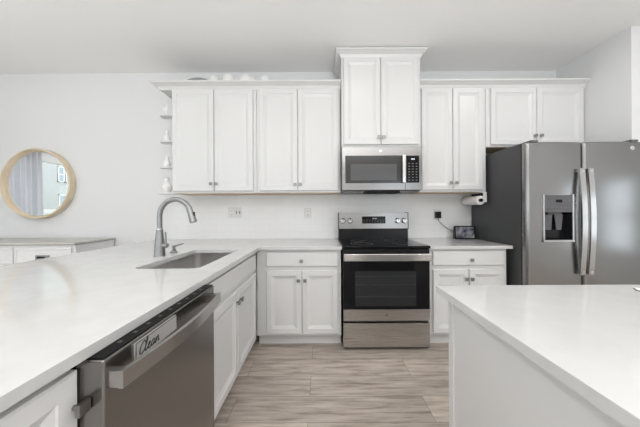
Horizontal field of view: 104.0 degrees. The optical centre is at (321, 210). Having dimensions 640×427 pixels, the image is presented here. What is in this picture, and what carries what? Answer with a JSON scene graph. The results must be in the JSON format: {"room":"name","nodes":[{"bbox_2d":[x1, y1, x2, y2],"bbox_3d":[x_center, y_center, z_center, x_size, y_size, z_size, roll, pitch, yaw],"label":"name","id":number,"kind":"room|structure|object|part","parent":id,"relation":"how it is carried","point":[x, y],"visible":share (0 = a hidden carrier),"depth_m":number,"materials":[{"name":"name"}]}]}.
{"room":"kitchen","nodes":[
{"label":"kitchen","id":0,"kind":"room"},
{"bbox_2d":[0,71,555,245],"bbox_3d":[-1.149,-0.179,2.930,7.705,2.830,0.100,0,0,0],"label":"wall","id":1,"kind":"structure","parent":0,"point":[110,128],"depth_m":2.88,"materials":[{"name":"white paint"}]},
{"bbox_2d":[0,148,75,218],"bbox_3d":[-3.227,-0.308,2.841,0.796,0.796,0.074,0,0,0],"label":"round mirror","id":2,"kind":"object","parent":1,"relation":"attached to","point":[35,183],"visible":1,"depth_m":2.84,"materials":[{"name":"mirror"}]},
{"bbox_2d":[157,91,179,194],"bbox_3d":[-1.632,-0.715,2.730,0.188,1.074,0.294,0,0,0],"label":"shelf unit","id":3,"kind":"object","parent":1,"relation":"attached to","point":[164,116],"visible":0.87,"depth_m":2.62,"materials":[{"name":"white paint"}]},
{"bbox_2d":[162,104,169,113],"bbox_3d":[-1.654,-1.072,2.654,0.064,0.125,0.057,0,0,-42],"label":"figurine","id":4,"kind":"object","parent":3,"relation":"on","point":[165,109],"visible":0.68,"depth_m":2.65,"materials":[{"name":"white ceramic"}]},
{"bbox_3d":[-1.622,-0.458,2.655,0.171,0.014,0.110,0,0,0],"label":"shelf","id":5,"kind":"part","parent":3,"relation":"part of","materials":[{"name":"white paint"}]},
{"bbox_3d":[-1.623,-0.728,2.655,0.171,0.014,0.110,0,0,0],"label":"shelf","id":6,"kind":"part","parent":3,"relation":"part of","materials":[{"name":"white paint"}]},
{"bbox_3d":[-1.625,-1.002,2.655,0.171,0.014,0.110,0,0,0],"label":"shelf","id":7,"kind":"part","parent":3,"relation":"part of","materials":[{"name":"white paint"}]},
{"bbox_2d":[161,178,171,191],"bbox_3d":[-1.647,-0.273,2.655,0.104,0.156,0.104,0,0,0],"label":"urn vase","id":8,"kind":"object","parent":3,"relation":"on","point":[166,186],"visible":0.88,"depth_m":2.62,"materials":[{"name":"white ceramic"}]},
{"bbox_2d":[163,156,170,165],"bbox_3d":[-1.646,-0.520,2.655,0.076,0.112,0.076,0,0,0],"label":"bud vase","id":9,"kind":"object","parent":3,"relation":"on","point":[166,162],"visible":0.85,"depth_m":2.63,"materials":[{"name":"white ceramic"}]},
{"bbox_2d":[163,130,170,139],"bbox_3d":[-1.647,-0.793,2.655,0.068,0.118,0.068,0,0,0],"label":"bottle vase","id":10,"kind":"object","parent":3,"relation":"on","point":[166,136],"visible":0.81,"depth_m":2.64,"materials":[{"name":"white ceramic"}]},
{"bbox_3d":[-1.629,-0.186,2.652,0.188,0.016,0.135,0,0,0],"label":"shelf","id":11,"kind":"part","parent":3,"relation":"part of","materials":[{"name":"white paint"}]},
{"bbox_2d":[172,89,261,194],"bbox_3d":[-1.105,-0.718,2.701,0.864,1.076,0.356,0,0,0],"label":"upper cabinet","id":12,"kind":"object","parent":1,"relation":"attached to","point":[214,132],"visible":0.93,"depth_m":2.56,"materials":[{"name":"white paint"}]},
{"bbox_3d":[-1.319,-0.722,2.560,0.424,1.039,0.020,0,0,0],"label":"door","id":13,"kind":"part","parent":12,"relation":"part of","materials":[{"name":"white paint"}]},
{"bbox_2d":[186,77,208,79],"bbox_3d":[-1.407,-1.385,2.836,0.400,0.260,0.028,0,0,0],"label":"platter","id":14,"kind":"object","parent":12,"relation":"on","point":[191,78],"visible":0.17,"depth_m":2.83,"materials":[{"name":"white ceramic"}]},
{"bbox_2d":[209,76,219,79],"bbox_3d":[-1.162,-1.350,2.700,0.112,0.188,0.112,0,0,0],"label":"pot","id":15,"kind":"object","parent":12,"relation":"on","point":[210,77],"visible":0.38,"depth_m":2.65,"materials":[{"name":"white ceramic"}]},
{"bbox_2d":[222,74,236,79],"bbox_3d":[-1.001,-1.360,2.705,0.155,0.205,0.140,0,0,-39],"label":"pitcher","id":16,"kind":"object","parent":12,"relation":"on","point":[225,76],"visible":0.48,"depth_m":2.64,"materials":[{"name":"white ceramic"}]},
{"bbox_3d":[-0.902,-0.724,2.560,0.395,1.039,0.020,0,0,0],"label":"door","id":17,"kind":"part","parent":12,"relation":"part of","materials":[{"name":"white paint"}]},
{"bbox_2d":[239,74,254,79],"bbox_3d":[-0.802,-1.369,2.700,0.192,0.222,0.192,0,0,0],"label":"jar","id":18,"kind":"object","parent":12,"relation":"on","point":[244,76],"visible":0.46,"depth_m":2.62,"materials":[{"name":"white ceramic"}]},
{"bbox_2d":[257,89,340,194],"bbox_3d":[-0.240,-0.723,2.701,0.858,1.076,0.356,0,0,0],"label":"upper cabinet","id":19,"kind":"object","parent":1,"relation":"attached to","point":[298,131],"visible":1,"depth_m":2.56,"materials":[{"name":"white paint"}]},
{"bbox_2d":[149,79,340,98],"bbox_3d":[-0.771,-1.278,2.689,1.921,0.066,0.378,0,0,0],"label":"crown molding","id":20,"kind":"structure","parent":19,"relation":"attached to","point":[162,85],"depth_m":2.54,"materials":[{"name":"white paint"}]},
{"bbox_2d":[260,76,270,79],"bbox_3d":[-0.607,-1.352,2.700,0.112,0.186,0.112,0,0,0],"label":"pot","id":21,"kind":"object","parent":19,"relation":"on","point":[262,77],"visible":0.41,"depth_m":2.65,"materials":[{"name":"white ceramic"}]},
{"bbox_3d":[-0.446,-0.726,2.560,0.390,1.039,0.020,0,0,0],"label":"door","id":22,"kind":"part","parent":19,"relation":"part of","materials":[{"name":"white paint"}]},
{"bbox_3d":[-0.038,-0.728,2.560,0.413,1.039,0.020,0,0,0],"label":"door","id":23,"kind":"part","parent":19,"relation":"part of","materials":[{"name":"white paint"}]},
{"bbox_2d":[174,194,469,238],"bbox_3d":[-0.002,0.064,2.876,3.405,0.502,0.008,0,0,0],"label":"wall tile","id":24,"kind":"structure","parent":1,"relation":"attached to","point":[262,216],"depth_m":2.87,"materials":[{"name":"white tile"}]},
{"bbox_2d":[228,207,240,217],"bbox_3d":[-1.000,0.017,2.867,0.150,0.117,0.010,0,0,0],"label":"wall outlet","id":25,"kind":"object","parent":24,"relation":"attached to","point":[233,212],"visible":1,"depth_m":2.87,"materials":[{"name":"white plastic"}]},
{"bbox_2d":[304,208,310,217],"bbox_3d":[-0.163,0.021,2.868,0.084,0.116,0.008,0,0,0],"label":"wall outlet","id":26,"kind":"object","parent":24,"relation":"attached to","point":[307,211],"visible":1,"depth_m":2.87,"materials":[{"name":"white plastic"}]},
{"bbox_2d":[433,209,440,218],"bbox_3d":[1.319,0.035,2.868,0.084,0.116,0.008,0,0,0],"label":"wall outlet","id":27,"kind":"object","parent":24,"relation":"attached to","point":[434,210],"visible":0.5,"depth_m":2.87,"materials":[{"name":"white"}]},
{"bbox_2d":[435,212,440,217],"bbox_3d":[1.319,0.044,2.844,0.062,0.074,0.039,0,0,0],"label":"plug adapter","id":28,"kind":"object","parent":27,"relation":"attached to","point":[437,214],"visible":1,"depth_m":2.83,"materials":[{"name":"black plastic"}]},
{"bbox_2d":[334,47,427,152],"bbox_3d":[0.587,-1.112,2.656,0.901,0.966,0.446,0,0,0],"label":"upper cabinet","id":29,"kind":"object","parent":1,"relation":"attached to","point":[380,88],"visible":0.91,"depth_m":2.48,"materials":[{"name":"white paint"}]},
{"bbox_3d":[0.396,-1.091,2.480,0.364,0.867,0.020,0,0,0],"label":"door","id":30,"kind":"part","parent":29,"relation":"part of","materials":[{"name":"white paint"}]},
{"bbox_2d":[340,147,421,193],"bbox_3d":[0.586,-0.403,2.640,0.784,0.451,0.464,0,0,0],"label":"microwave","id":31,"kind":"object","parent":29,"relation":"attached to","point":[364,170],"visible":1,"depth_m":2.44,"materials":[{"name":"grey metal"}]},
{"bbox_3d":[0.508,-0.407,2.439,0.560,0.268,0.004,0,0,0],"label":"door glass","id":32,"kind":"part","parent":31,"relation":"part of","materials":[{"name":"grey glass"}]},
{"bbox_3d":[0.794,-0.409,2.425,0.032,0.270,0.033,0,0,0],"label":"handle","id":33,"kind":"part","parent":31,"relation":"part of","materials":[{"name":"silver metal"}]},
{"bbox_3d":[0.885,-0.409,2.439,0.126,0.264,0.004,0,0,0],"label":"control panel","id":34,"kind":"part","parent":31,"relation":"part of","materials":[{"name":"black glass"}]},
{"bbox_3d":[0.584,-1.558,2.650,0.901,0.074,0.436,0,0,0],"label":"crown","id":35,"kind":"part","parent":29,"relation":"part of","materials":[{"name":"white paint"}]},
{"bbox_3d":[0.769,-1.093,2.480,0.370,0.867,0.020,0,0,0],"label":"door","id":36,"kind":"part","parent":29,"relation":"part of","materials":[{"name":"white paint"}]},
{"bbox_2d":[409,88,485,193],"bbox_3d":[1.339,-0.731,2.701,0.686,1.076,0.356,0,0,0],"label":"upper cabinet","id":37,"kind":"object","parent":1,"relation":"attached to","point":[452,121],"visible":0.97,"depth_m":2.56,"materials":[{"name":"white paint"}]},
{"bbox_3d":[1.176,-0.735,2.560,0.316,1.039,0.020,0,0,0],"label":"door","id":38,"kind":"part","parent":37,"relation":"part of","materials":[{"name":"white paint"}]},
{"bbox_3d":[1.493,-0.736,2.560,0.306,1.039,0.020,0,0,0],"label":"door","id":39,"kind":"part","parent":37,"relation":"part of","materials":[{"name":"white paint"}]},
{"bbox_2d":[462,192,486,204],"bbox_3d":[1.632,-0.130,2.700,0.102,0.130,0.300,0,0,0],"label":"paper towel holder","id":40,"kind":"object","parent":37,"relation":"attached to","point":[475,200],"visible":0.93,"depth_m":2.61,"materials":[{"name":"white paper"}]},
{"bbox_3d":[1.652,-0.143,2.557,0.062,0.104,0.010,0,0,0],"label":"bracket arm","id":41,"kind":"part","parent":40,"relation":"part of","materials":[{"name":"white plastic"}]},
{"bbox_2d":[485,88,583,153],"bbox_3d":[2.190,-0.966,2.701,1.010,0.616,0.356,0,0,0],"label":"upper cabinet","id":42,"kind":"object","parent":1,"relation":"attached to","point":[513,116],"visible":0.8,"depth_m":2.56,"materials":[{"name":"white paint"}]},
{"bbox_2d":[420,78,590,88],"bbox_3d":[1.840,-1.293,2.542,1.713,0.068,0.078,0,0,0],"label":"crown molding","id":43,"kind":"structure","parent":42,"relation":"attached to","point":[512,82],"depth_m":2.54,"materials":[{"name":"white paint"}]},
{"bbox_3d":[1.958,-0.968,2.560,0.467,0.581,0.020,0,0,0],"label":"door","id":44,"kind":"part","parent":42,"relation":"part of","materials":[{"name":"white paint"}]},
{"bbox_3d":[2.430,-0.970,2.560,0.465,0.581,0.020,0,0,0],"label":"door","id":45,"kind":"part","parent":42,"relation":"part of","materials":[{"name":"white paint"}]},
{"bbox_2d":[0,0,639,73],"bbox_3d":[-0.309,-1.649,-0.560,9.600,0.138,7.080,0,0,0],"label":"ceiling","id":46,"kind":"structure","parent":0,"point":[37,36],"depth_m":2.24,"materials":[{"name":"white paint"}]},
{"bbox_2d":[214,334,448,426],"bbox_3d":[-0.293,1.292,-0.560,9.600,0.120,7.080,0,0,0],"label":"floor","id":47,"kind":"structure","parent":0,"point":[278,384],"depth_m":1.74,"materials":[{"name":"wood"}]},
{"bbox_2d":[0,370,90,426],"bbox_3d":[-0.857,0.792,0.118,0.637,0.884,0.936,0,0,0],"label":"base cabinet","id":48,"kind":"object","parent":47,"relation":"on","point":[54,404],"visible":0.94,"depth_m":0.53,"materials":[{"name":"white paint"}]},
{"bbox_3d":[-0.555,0.450,0.572,0.028,0.029,0.029,0,0,0],"label":"knob","id":49,"kind":"part","parent":48,"relation":"part of","materials":[{"name":"silver metal"}]},
{"bbox_2d":[0,238,114,265],"bbox_3d":[-3.241,0.778,2.615,1.758,0.938,0.493,0,0,0],"label":"sideboard","id":50,"kind":"object","parent":47,"relation":"on","point":[12,250],"visible":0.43,"depth_m":2.40,"materials":[{"name":"white paint"}]},
{"bbox_3d":[-3.244,0.432,2.404,0.549,0.160,0.016,0,0,0],"label":"drawer","id":51,"kind":"part","parent":50,"relation":"part of","materials":[{"name":"white paint"}]},
{"bbox_3d":[-2.679,0.446,2.396,0.130,0.044,0.011,0,0,0],"label":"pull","id":52,"kind":"part","parent":50,"relation":"part of","materials":[{"name":"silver metal"}]},
{"bbox_3d":[-2.679,0.429,2.404,0.549,0.160,0.016,0,0,0],"label":"drawer","id":53,"kind":"part","parent":50,"relation":"part of","materials":[{"name":"white paint"}]},
{"bbox_2d":[70,285,220,426],"bbox_3d":[-0.806,0.792,0.889,0.719,0.885,0.602,0,0,0],"label":"dishwasher","id":54,"kind":"object","parent":47,"relation":"on","point":[171,384],"visible":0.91,"depth_m":0.78,"materials":[{"name":"grey metal"}]},
{"bbox_2d":[134,315,176,359],"bbox_3d":[-0.509,0.386,0.776,0.008,0.049,0.192,0,0,0],"label":"sign","id":55,"kind":"object","parent":54,"relation":"attached to","point":[160,333],"visible":0.98,"depth_m":0.76,"materials":[{"name":"silver metal"}]},
{"bbox_3d":[-0.481,0.404,0.884,0.064,0.042,0.575,0,0,0],"label":"handle","id":56,"kind":"part","parent":54,"relation":"part of","materials":[{"name":"silver metal"}]},
{"bbox_2d":[205,252,256,419],"bbox_3d":[-0.857,0.792,1.726,0.637,0.884,1.058,0,0,0],"label":"base cabinet","id":57,"kind":"object","parent":47,"relation":"on","point":[235,316],"visible":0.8,"depth_m":1.62,"materials":[{"name":"white paint"}]},
{"bbox_3d":[-0.576,0.820,1.447,0.020,0.567,0.474,0,0,0],"label":"door","id":58,"kind":"part","parent":57,"relation":"part of","materials":[{"name":"white paint"}]},
{"bbox_3d":[-0.578,0.435,1.680,0.020,0.125,0.940,0,0,0],"label":"drawer","id":59,"kind":"part","parent":57,"relation":"part of","materials":[{"name":"white paint"}]},
{"bbox_3d":[-0.576,0.820,1.921,0.020,0.567,0.459,0,0,0],"label":"door","id":60,"kind":"part","parent":57,"relation":"part of","materials":[{"name":"white paint"}]},
{"bbox_2d":[257,250,340,343],"bbox_3d":[-0.207,0.789,2.543,0.758,0.884,0.671,0,0,0],"label":"base cabinet","id":61,"kind":"object","parent":47,"relation":"on","point":[299,291],"visible":0.93,"depth_m":2.25,"materials":[{"name":"white paint"}]},
{"bbox_2d":[0,238,341,412],"bbox_3d":[-0.868,0.335,1.214,2.091,0.028,3.329,0,0,0],"label":"countertop","id":62,"kind":"structure","parent":61,"relation":"on","point":[57,312],"depth_m":0.94,"materials":[{"name":"white stone"}]},
{"bbox_2d":[153,197,196,256],"bbox_3d":[-1.049,0.110,1.790,0.304,0.423,0.076,0,0,0],"label":"faucet","id":63,"kind":"object","parent":62,"relation":"on","point":[160,244],"visible":1,"depth_m":1.77,"materials":[{"name":"silver metal"}]},
{"bbox_3d":[-1.121,0.246,1.785,0.036,0.036,0.036,0,0,0],"label":"lever","id":64,"kind":"part","parent":63,"relation":"part of","materials":[{"name":"silver metal"}]},
{"bbox_2d":[170,243,183,252],"bbox_3d":[-1.119,0.284,1.935,0.109,0.076,0.054,0,0,0],"label":"soap dispenser","id":65,"kind":"object","parent":62,"relation":"on","point":[173,246],"visible":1,"depth_m":1.92,"materials":[{"name":"silver metal"}]},
{"bbox_2d":[148,252,232,268],"bbox_3d":[-0.873,0.457,1.745,0.408,0.216,0.748,0,0,0],"label":"sink","id":66,"kind":"object","parent":62,"relation":"in","point":[195,260],"visible":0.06,"depth_m":2.05,"materials":[{"name":"silver metal"}]},
{"bbox_3d":[-0.341,0.818,2.245,0.316,0.567,0.020,0,0,0],"label":"door","id":67,"kind":"part","parent":61,"relation":"part of","materials":[{"name":"white paint"}]},
{"bbox_3d":[-0.178,0.435,2.245,0.646,0.125,0.020,0,0,0],"label":"drawer","id":68,"kind":"part","parent":61,"relation":"part of","materials":[{"name":"white paint"}]},
{"bbox_3d":[-0.016,0.817,2.245,0.320,0.567,0.020,0,0,0],"label":"door","id":69,"kind":"part","parent":61,"relation":"part of","materials":[{"name":"white paint"}]},
{"bbox_2d":[338,212,430,347],"bbox_3d":[0.568,0.622,2.506,0.769,1.211,0.717,0,0,0],"label":"stove","id":70,"kind":"object","parent":47,"relation":"on","point":[385,274],"visible":0.99,"depth_m":2.19,"materials":[{"name":"silver metal"}]},
{"bbox_3d":[0.565,0.107,2.801,0.757,0.170,0.118,0,0,0],"label":"control panel","id":71,"kind":"part","parent":70,"relation":"part of","materials":[{"name":"silver metal"}]},
{"bbox_2d":[339,239,429,248],"bbox_3d":[0.565,0.317,2.464,0.764,0.025,0.572,0,0,0],"label":"cooktop","id":72,"kind":"object","parent":70,"relation":"in","point":[345,243],"depth_m":2.28,"materials":[{"name":"grey glass"}]},
{"bbox_3d":[0.566,0.651,2.216,0.760,0.628,0.035,0,0,0],"label":"oven door","id":73,"kind":"part","parent":70,"relation":"part of","materials":[{"name":"black glass"}]},
{"bbox_3d":[0.569,1.091,2.212,0.758,0.213,0.041,0,0,0],"label":"storage drawer","id":74,"kind":"part","parent":70,"relation":"part of","materials":[{"name":"silver metal"}]},
{"bbox_3d":[0.568,0.913,2.195,0.758,0.101,0.009,0,0,0],"label":"door trim","id":75,"kind":"part","parent":70,"relation":"part of","materials":[{"name":"silver metal"}]},
{"bbox_3d":[0.566,0.646,2.196,0.758,0.429,0.007,0,0,0],"label":"door glass","id":76,"kind":"part","parent":70,"relation":"part of","materials":[{"name":"black glass"}]},
{"bbox_3d":[0.565,0.402,2.174,0.756,0.065,0.051,0,0,0],"label":"handle","id":77,"kind":"part","parent":70,"relation":"part of","materials":[{"name":"silver metal"}]},
{"bbox_2d":[428,249,505,342],"bbox_3d":[1.313,0.781,2.543,0.703,0.884,0.671,0,0,0],"label":"base cabinet","id":78,"kind":"object","parent":47,"relation":"on","point":[448,267],"visible":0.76,"depth_m":2.24,"materials":[{"name":"white paint"}]},
{"bbox_3d":[1.155,0.808,2.245,0.318,0.572,0.020,0,0,0],"label":"door","id":79,"kind":"part","parent":78,"relation":"part of","materials":[{"name":"white paint"}]},
{"bbox_2d":[408,238,512,248],"bbox_3d":[1.323,0.323,2.544,0.742,0.028,0.654,0,0,0],"label":"countertop","id":80,"kind":"structure","parent":78,"relation":"on","point":[434,243],"depth_m":2.32,"materials":[{"name":"white stone"}]},
{"bbox_2d":[453,226,475,238],"bbox_3d":[1.569,0.235,2.763,0.225,0.144,0.055,0,0,0],"label":"smart display","id":81,"kind":"object","parent":80,"relation":"on","point":[459,232],"visible":0.94,"depth_m":2.74,"materials":[{"name":"black plastic"}]},
{"bbox_3d":[1.315,0.423,2.245,0.642,0.131,0.020,0,0,0],"label":"drawer","id":82,"kind":"part","parent":78,"relation":"part of","materials":[{"name":"white paint"}]},
{"bbox_3d":[1.480,0.806,2.245,0.317,0.572,0.020,0,0,0],"label":"door","id":83,"kind":"part","parent":78,"relation":"part of","materials":[{"name":"white paint"}]},
{"bbox_2d":[448,301,623,426],"bbox_3d":[0.877,0.783,0.159,0.734,0.884,1.718,0,0,0],"label":"kitchen island","id":84,"kind":"object","parent":47,"relation":"on","point":[492,383],"visible":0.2,"depth_m":0.73,"materials":[{"name":"white paint"}]},
{"bbox_2d":[436,285,639,426],"bbox_3d":[1.040,0.325,0.151,1.123,0.028,1.803,0,0,0],"label":"island countertop","id":85,"kind":"structure","parent":84,"relation":"on","point":[587,337],"depth_m":0.67,"materials":[{"name":"white stone"}]},
{"bbox_2d":[472,139,639,284],"bbox_3d":[2.203,0.299,2.449,0.982,1.798,0.822,0,0,0],"label":"refrigerator","id":86,"kind":"object","parent":47,"relation":"on","point":[569,212],"visible":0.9,"depth_m":2.08,"materials":[{"name":"grey metal"}]},
{"bbox_3d":[1.948,0.271,2.108,0.469,1.697,0.060,0,0,0],"label":"freezer door","id":87,"kind":"part","parent":86,"relation":"part of","materials":[{"name":"silver metal"}]},
{"bbox_3d":[1.963,0.020,2.118,0.115,0.019,0.025,0,0,0],"label":"dispenser spout","id":88,"kind":"part","parent":86,"relation":"part of","materials":[{"name":"grey plastic"}]},
{"bbox_3d":[1.962,0.060,2.083,0.256,0.396,0.034,0,0,0],"label":"dispenser trim","id":89,"kind":"part","parent":86,"relation":"part of","materials":[{"name":"silver metal"}]},
{"bbox_3d":[1.961,-0.061,2.104,0.238,0.143,0.064,0,0,0],"label":"dispenser panel","id":90,"kind":"part","parent":86,"relation":"part of","materials":[{"name":"grey plastic"}]},
{"bbox_3d":[2.148,0.088,2.069,0.043,0.882,0.062,0,0,0],"label":"handle","id":91,"kind":"part","parent":86,"relation":"part of","materials":[{"name":"silver metal"}]},
{"bbox_3d":[2.219,0.087,2.069,0.043,0.882,0.062,0,0,0],"label":"handle","id":92,"kind":"part","parent":86,"relation":"part of","materials":[{"name":"silver metal"}]},
{"bbox_3d":[2.440,0.269,2.108,0.503,1.697,0.060,0,0,0],"label":"door","id":93,"kind":"part","parent":86,"relation":"part of","materials":[{"name":"silver metal"}]},
{"bbox_2d":[556,26,639,141],"bbox_3d":[3.551,-0.204,2.580,1.695,2.830,0.800,0,0,0],"label":"wall","id":94,"kind":"structure","parent":0,"point":[612,93],"depth_m":2.32,"materials":[{"name":"white paint"}]}
]}

